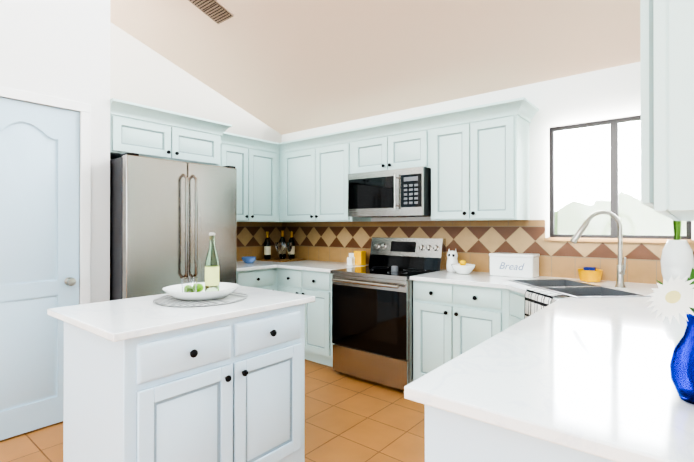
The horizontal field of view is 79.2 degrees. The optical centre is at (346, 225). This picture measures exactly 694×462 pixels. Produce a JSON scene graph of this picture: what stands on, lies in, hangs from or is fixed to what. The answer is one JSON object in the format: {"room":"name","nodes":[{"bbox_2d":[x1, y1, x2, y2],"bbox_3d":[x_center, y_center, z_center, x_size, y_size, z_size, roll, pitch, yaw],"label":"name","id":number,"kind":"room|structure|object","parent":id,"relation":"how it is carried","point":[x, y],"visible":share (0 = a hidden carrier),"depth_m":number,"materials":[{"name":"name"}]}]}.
{"room":"kitchen","nodes":[
{"label":"kitchen","id":0,"kind":"room"},
{"bbox_2d":[0,0,109,304],"bbox_3d":[-2.631,-0.699,2.337,0.632,4.000,2.204,0,0,39],"label":"wall","id":1,"kind":"structure","parent":0,"point":[58,48],"depth_m":2.83,"materials":[{"name":"white paint"}]},
{"bbox_2d":[0,97,79,440],"bbox_3d":[-1.999,0.261,2.598,0.106,2.062,0.612,0,0,39],"label":"pantry door","id":2,"kind":"structure","parent":1,"relation":"in","point":[39,200],"depth_m":2.65,"materials":[{"name":"blue paint"}]},
{"bbox_2d":[0,86,90,303],"bbox_3d":[-1.957,0.235,2.647,0.016,2.135,0.864,0,0,39],"label":"door frame","id":3,"kind":"structure","parent":1,"relation":"attached to","point":[84,109],"depth_m":2.84,"materials":[{"name":"white paint"}]},
{"bbox_2d":[110,22,281,142],"bbox_3d":[-3.802,-1.601,1.498,0.120,5.800,9.620,0,0,39],"label":"wall","id":4,"kind":"structure","parent":0,"point":[142,73],"depth_m":3.96,"materials":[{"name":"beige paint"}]},
{"bbox_2d":[110,98,231,165],"bbox_3d":[-1.603,-0.713,3.569,0.668,0.373,1.002,0,0,39],"label":"upper cabinet","id":5,"kind":"object","parent":4,"relation":"attached to","point":[146,131],"visible":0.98,"depth_m":3.31,"materials":[{"name":"white paint"}]},
{"bbox_2d":[221,132,256,221],"bbox_3d":[-1.281,-0.468,4.233,0.328,0.860,0.575,0,0,39],"label":"upper cabinet","id":6,"kind":"object","parent":4,"relation":"attached to","point":[239,151],"depth_m":4.26,"materials":[{"name":"white paint"}]},
{"bbox_2d":[237,222,280,260],"bbox_3d":[-1.188,0.179,4.597,0.011,0.431,1.200,0,0,39],"label":"backsplash","id":7,"kind":"structure","parent":4,"relation":"attached to","point":[251,236],"depth_m":4.78,"materials":[{"name":"tile"}]},
{"bbox_2d":[257,138,280,221],"bbox_3d":[-1.018,-0.467,4.556,0.328,0.860,0.497,0,0,39],"label":"upper cabinet","id":8,"kind":"object","parent":4,"relation":"attached to","point":[268,152],"depth_m":4.51,"materials":[{"name":"white paint"}]},
{"bbox_2d":[0,359,424,461],"bbox_3d":[-0.518,1.341,-1.068,8.800,0.100,9.800,0,0,39],"label":"floor","id":9,"kind":"structure","parent":0,"point":[348,418],"depth_m":2.69,"materials":[{"name":"tile"}]},
{"bbox_2d":[110,152,236,300],"bbox_3d":[-1.518,0.402,3.458,0.880,1.806,0.910,0,0,39],"label":"fridge","id":10,"kind":"object","parent":9,"relation":"on","point":[167,217],"visible":0.48,"depth_m":3.08,"materials":[{"name":"silver metal"}]},
{"bbox_2d":[47,286,314,461],"bbox_3d":[-0.772,0.844,2.106,0.748,0.914,1.037,0,0,39],"label":"kitchen island","id":11,"kind":"object","parent":9,"relation":"on","point":[146,379],"visible":0.96,"depth_m":1.81,"materials":[{"name":"blue paint"}]},
{"bbox_2d":[153,291,247,306],"bbox_3d":[-0.761,0.382,2.201,0.470,0.009,0.470,0,0,39],"label":"placemat","id":12,"kind":"object","parent":11,"relation":"on","point":[172,301],"visible":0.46,"depth_m":2.07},
{"bbox_2d":[163,282,239,300],"bbox_3d":[-0.761,0.350,2.202,0.382,0.053,0.382,0,0,39],"label":"bowl","id":13,"kind":"object","parent":12,"relation":"on","point":[225,289],"visible":0.85,"depth_m":2.09,"materials":[{"name":"white ceramic"}]},
{"bbox_2d":[181,277,196,291],"bbox_3d":[-0.795,0.314,2.113,0.076,0.100,0.076,0,0,39],"label":"tumbler","id":14,"kind":"object","parent":13,"relation":"in","point":[189,284],"visible":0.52,"depth_m":2.08,"materials":[{"name":"clear glass"}]},
{"bbox_2d":[198,283,203,291],"bbox_3d":[-0.808,0.340,2.279,0.051,0.049,0.055,0,0,24],"label":"lime","id":15,"kind":"object","parent":13,"relation":"in","point":[200,287],"depth_m":2.27,"materials":[{"name":"green food"}]},
{"bbox_2d":[205,233,218,291],"bbox_3d":[-0.708,0.201,2.200,0.073,0.326,0.073,0,0,39],"label":"bottle","id":16,"kind":"object","parent":13,"relation":"in","point":[212,271],"visible":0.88,"depth_m":2.17,"materials":[{"name":"green glass"}]},
{"bbox_2d":[237,268,276,290],"bbox_3d":[-1.158,0.865,4.150,0.618,0.884,0.607,0,0,39],"label":"base cabinet","id":17,"kind":"object","parent":9,"relation":"on","point":[263,278],"visible":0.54,"depth_m":4.02,"materials":[{"name":"white paint"}]},
{"bbox_2d":[237,260,368,272],"bbox_3d":[-0.648,0.408,4.157,1.402,0.030,1.260,0,0,39],"label":"countertop","id":18,"kind":"structure","parent":17,"relation":"on","point":[317,265],"depth_m":4.09,"materials":[{"name":"stone"}]},
{"bbox_2d":[242,256,255,262],"bbox_3d":[-1.016,0.360,4.343,0.150,0.065,0.150,0,0,39],"label":"bowl","id":19,"kind":"object","parent":18,"relation":"on","point":[249,259],"visible":1,"depth_m":4.29,"materials":[{"name":"blue ceramic"}]},
{"bbox_2d":[257,231,305,261],"bbox_3d":[-0.741,0.227,4.745,0.400,0.334,0.370,0,0,39],"label":"wine bottles","id":20,"kind":"object","parent":18,"relation":"on","point":[281,246],"visible":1,"depth_m":4.73,"materials":[{"name":"black glass"}]},
{"bbox_2d":[347,251,365,264],"bbox_3d":[0.079,0.325,4.193,0.180,0.135,0.140,0,0,39],"label":"canister","id":21,"kind":"object","parent":18,"relation":"on","point":[357,258],"visible":1,"depth_m":4.15,"materials":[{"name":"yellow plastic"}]},
{"bbox_2d":[277,268,333,366],"bbox_3d":[-0.224,0.865,4.204,0.801,0.884,0.649,0,0,39],"label":"base cabinet","id":22,"kind":"object","parent":9,"relation":"on","point":[318,328],"visible":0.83,"depth_m":3.89,"materials":[{"name":"white paint"}]},
{"bbox_2d":[330,237,445,390],"bbox_3d":[0.351,0.711,3.666,0.764,1.188,0.723,0,0,39],"label":"range","id":23,"kind":"object","parent":9,"relation":"on","point":[372,321],"visible":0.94,"depth_m":3.47,"materials":[{"name":"silver metal"}]},
{"bbox_2d":[413,280,508,380],"bbox_3d":[0.969,0.862,3.233,0.731,0.884,0.649,0,0,39],"label":"base cabinet","id":24,"kind":"object","parent":9,"relation":"on","point":[451,321],"visible":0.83,"depth_m":3.04,"materials":[{"name":"white paint"}]},
{"bbox_2d":[410,270,584,293],"bbox_3d":[0.986,0.404,2.959,1.110,0.030,1.056,0,0,39],"label":"countertop","id":25,"kind":"structure","parent":24,"relation":"on","point":[482,279],"depth_m":3.07,"materials":[{"name":"stone"}]},
{"bbox_2d":[446,249,457,271],"bbox_3d":[0.886,0.293,3.529,0.100,0.195,0.102,0,0,39],"label":"owl figurine","id":26,"kind":"object","parent":25,"relation":"on","point":[452,256],"visible":0.94,"depth_m":3.50,"materials":[{"name":"white ceramic"}]},
{"bbox_2d":[451,263,474,273],"bbox_3d":[0.932,0.352,3.363,0.190,0.075,0.190,0,0,39],"label":"lemon bowl","id":27,"kind":"object","parent":25,"relation":"on","point":[458,268],"visible":0.98,"depth_m":3.30,"materials":[{"name":"white ceramic"}]},
{"bbox_2d":[460,260,466,265],"bbox_3d":[0.932,0.324,3.363,0.098,0.090,0.058,0,0,39],"label":"lemons","id":28,"kind":"object","parent":27,"relation":"in","point":[463,262],"visible":0.42,"depth_m":3.34,"materials":[{"name":"yellow food"}]},
{"bbox_2d":[489,252,539,277],"bbox_3d":[1.287,0.303,3.229,0.328,0.172,0.178,0,0,39],"label":"bread box","id":29,"kind":"object","parent":25,"relation":"on","point":[523,265],"visible":0.98,"depth_m":3.15,"materials":[{"name":"white ceramic"}]},
{"bbox_2d":[578,267,602,281],"bbox_3d":[1.692,0.341,2.919,0.156,0.095,0.156,0,0,39],"label":"bowl","id":30,"kind":"object","parent":25,"relation":"on","point":[590,274],"visible":1,"depth_m":2.87,"materials":[{"name":"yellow ceramic"}]},
{"bbox_2d":[509,290,524,326],"bbox_3d":[1.133,0.860,2.480,0.151,0.884,0.608,0,0,-6],"label":"base cabinet","id":31,"kind":"object","parent":9,"relation":"on","point":[516,306],"visible":0.04,"depth_m":2.67,"materials":[{"name":"white paint"}]},
{"bbox_2d":[425,405,614,461],"bbox_3d":[0.875,0.856,1.250,0.759,0.884,1.248,0,0,39],"label":"base cabinet","id":32,"kind":"object","parent":9,"relation":"on","point":[451,437],"depth_m":0.92,"materials":[{"name":"blue paint"}]},
{"bbox_2d":[404,280,693,461],"bbox_3d":[1.192,0.401,1.805,0.966,0.030,2.586,0,0,39],"label":"countertop","id":33,"kind":"structure","parent":32,"relation":"on","point":[592,376],"depth_m":1.03,"materials":[{"name":"stone"}]},
{"bbox_2d":[509,279,650,297],"bbox_3d":[1.393,0.481,2.614,0.430,0.195,0.740,0,0,-6],"label":"sink","id":34,"kind":"object","parent":33,"relation":"in","point":[573,288],"visible":0.38,"depth_m":2.61,"materials":[{"name":"grey metal"}]},
{"bbox_2d":[524,288,569,318],"bbox_3d":[1.120,0.519,2.362,0.114,0.297,0.260,0,0,-6],"label":"dish towel","id":35,"kind":"object","parent":34,"relation":"hanging from","point":[537,299],"visible":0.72,"depth_m":2.37,"materials":[{"name":"white fabric"}]},
{"bbox_2d":[570,210,625,287],"bbox_3d":[1.585,0.146,2.643,0.290,0.482,0.190,0,0,39],"label":"faucet","id":36,"kind":"object","parent":33,"relation":"on","point":[621,267],"visible":1,"depth_m":2.62,"materials":[{"name":"grey metal"}]},
{"bbox_2d":[660,240,693,281],"bbox_3d":[1.960,0.237,2.488,0.160,0.300,0.160,0,0,39],"label":"vase","id":37,"kind":"object","parent":33,"relation":"on","point":[677,258],"visible":0.75,"depth_m":2.44,"materials":[{"name":"white ceramic"}]},
{"bbox_2d":[673,220,680,239],"bbox_3d":[1.944,-0.133,2.495,0.186,0.490,0.141,0,0,39],"label":"stem","id":38,"kind":"object","parent":37,"relation":"in","point":[677,226],"visible":0.27,"depth_m":2.48,"materials":[{"name":"green plant"}]},
{"bbox_2d":[670,314,693,403],"bbox_3d":[0.766,0.290,0.905,0.110,0.185,0.110,0,0,39],"label":"vase","id":39,"kind":"object","parent":33,"relation":"on","point":[682,368],"visible":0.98,"depth_m":0.90,"materials":[{"name":"blue glass"}]},
{"bbox_2d":[647,267,693,323],"bbox_3d":[0.771,0.182,0.900,0.204,0.269,0.220,0,0,39],"label":"bouquet","id":40,"kind":"object","parent":39,"relation":"in","point":[671,297],"visible":1,"depth_m":0.87,"materials":[{"name":"white plant"}]},
{"bbox_2d":[110,0,639,134],"bbox_3d":[-0.505,-2.724,-1.181,8.620,3.286,9.620,0,0,39],"label":"ceiling","id":41,"kind":"structure","parent":0,"point":[281,67],"depth_m":3.27,"materials":[{"name":"beige paint"}]},
{"bbox_2d":[188,0,233,23],"bbox_3d":[-1.029,-1.642,3.146,0.210,0.102,0.288,0,0,39],"label":"ceiling vent","id":42,"kind":"object","parent":41,"relation":"in","point":[216,11],"visible":1,"depth_m":3.16,"materials":[{"name":"brown metal"}]},
{"bbox_2d":[282,62,693,239],"bbox_3d":[0.833,0.031,3.845,4.340,2.550,0.120,0,0,39],"label":"wall","id":43,"kind":"structure","parent":0,"point":[605,94],"depth_m":3.21,"materials":[{"name":"white paint"}]},
{"bbox_2d":[285,129,370,221],"bbox_3d":[-0.229,-0.467,4.419,0.950,0.860,0.328,0,0,39],"label":"upper cabinet","id":44,"kind":"object","parent":43,"relation":"attached to","point":[317,169],"depth_m":4.25,"materials":[{"name":"white paint"}]},
{"bbox_2d":[353,115,428,172],"bbox_3d":[0.464,-0.687,3.856,0.835,0.423,0.328,0,0,39],"label":"upper cabinet","id":45,"kind":"object","parent":43,"relation":"attached to","point":[395,144],"depth_m":3.70,"materials":[{"name":"white paint"}]},
{"bbox_2d":[348,166,430,217],"bbox_3d":[0.430,-0.277,3.786,0.780,0.396,0.478,0,0,39],"label":"microwave","id":46,"kind":"object","parent":45,"relation":"attached to","point":[404,192],"visible":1,"depth_m":3.58,"materials":[{"name":"silver metal"}]},
{"bbox_2d":[429,98,532,220],"bbox_3d":[1.056,-0.470,3.373,0.693,0.860,0.328,0,0,39],"label":"upper cabinet","id":47,"kind":"object","parent":43,"relation":"attached to","point":[475,159],"depth_m":3.21,"materials":[{"name":"white paint"}]},
{"bbox_2d":[281,220,693,283],"bbox_3d":[0.791,0.176,3.793,4.097,0.431,0.010,0,0,39],"label":"backsplash","id":48,"kind":"structure","parent":43,"relation":"attached to","point":[476,243],"depth_m":3.48,"materials":[{"name":"tile"}]},
{"bbox_2d":[544,237,693,243],"bbox_3d":[1.865,0.104,2.933,0.884,0.026,0.079,0,0,39],"label":"window sill","id":49,"kind":"structure","parent":43,"relation":"attached to","point":[635,240],"depth_m":2.90,"materials":[{"name":"tile"}]},
{"bbox_2d":[550,115,690,238],"bbox_3d":[1.903,-0.329,2.982,0.844,0.848,0.040,0,0,39],"label":"window","id":50,"kind":"structure","parent":43,"relation":"in","point":[614,174],"depth_m":2.98,"materials":[{"name":"glass"}]},
{"bbox_3d":[1.649,-0.401,1.506,0.120,3.400,2.720,0,0,39],"label":"wall","id":51,"kind":"structure","parent":0,"visible":0},
{"bbox_2d":[640,0,693,220],"bbox_3d":[0.814,-0.588,0.842,0.331,1.130,0.615,0,0,39],"label":"upper cabinet","id":52,"kind":"object","parent":51,"relation":"attached to","point":[667,96],"visible":1,"depth_m":0.67,"materials":[{"name":"white paint"}]},
{"label":"outside","id":53,"kind":"structure","parent":0,"visible":0},
{"bbox_2d":[555,120,685,235],"bbox_3d":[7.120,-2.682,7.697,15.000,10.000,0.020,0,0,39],"label":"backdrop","id":54,"kind":"structure","parent":53,"point":[624,192],"depth_m":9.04,"materials":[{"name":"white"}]}
]}

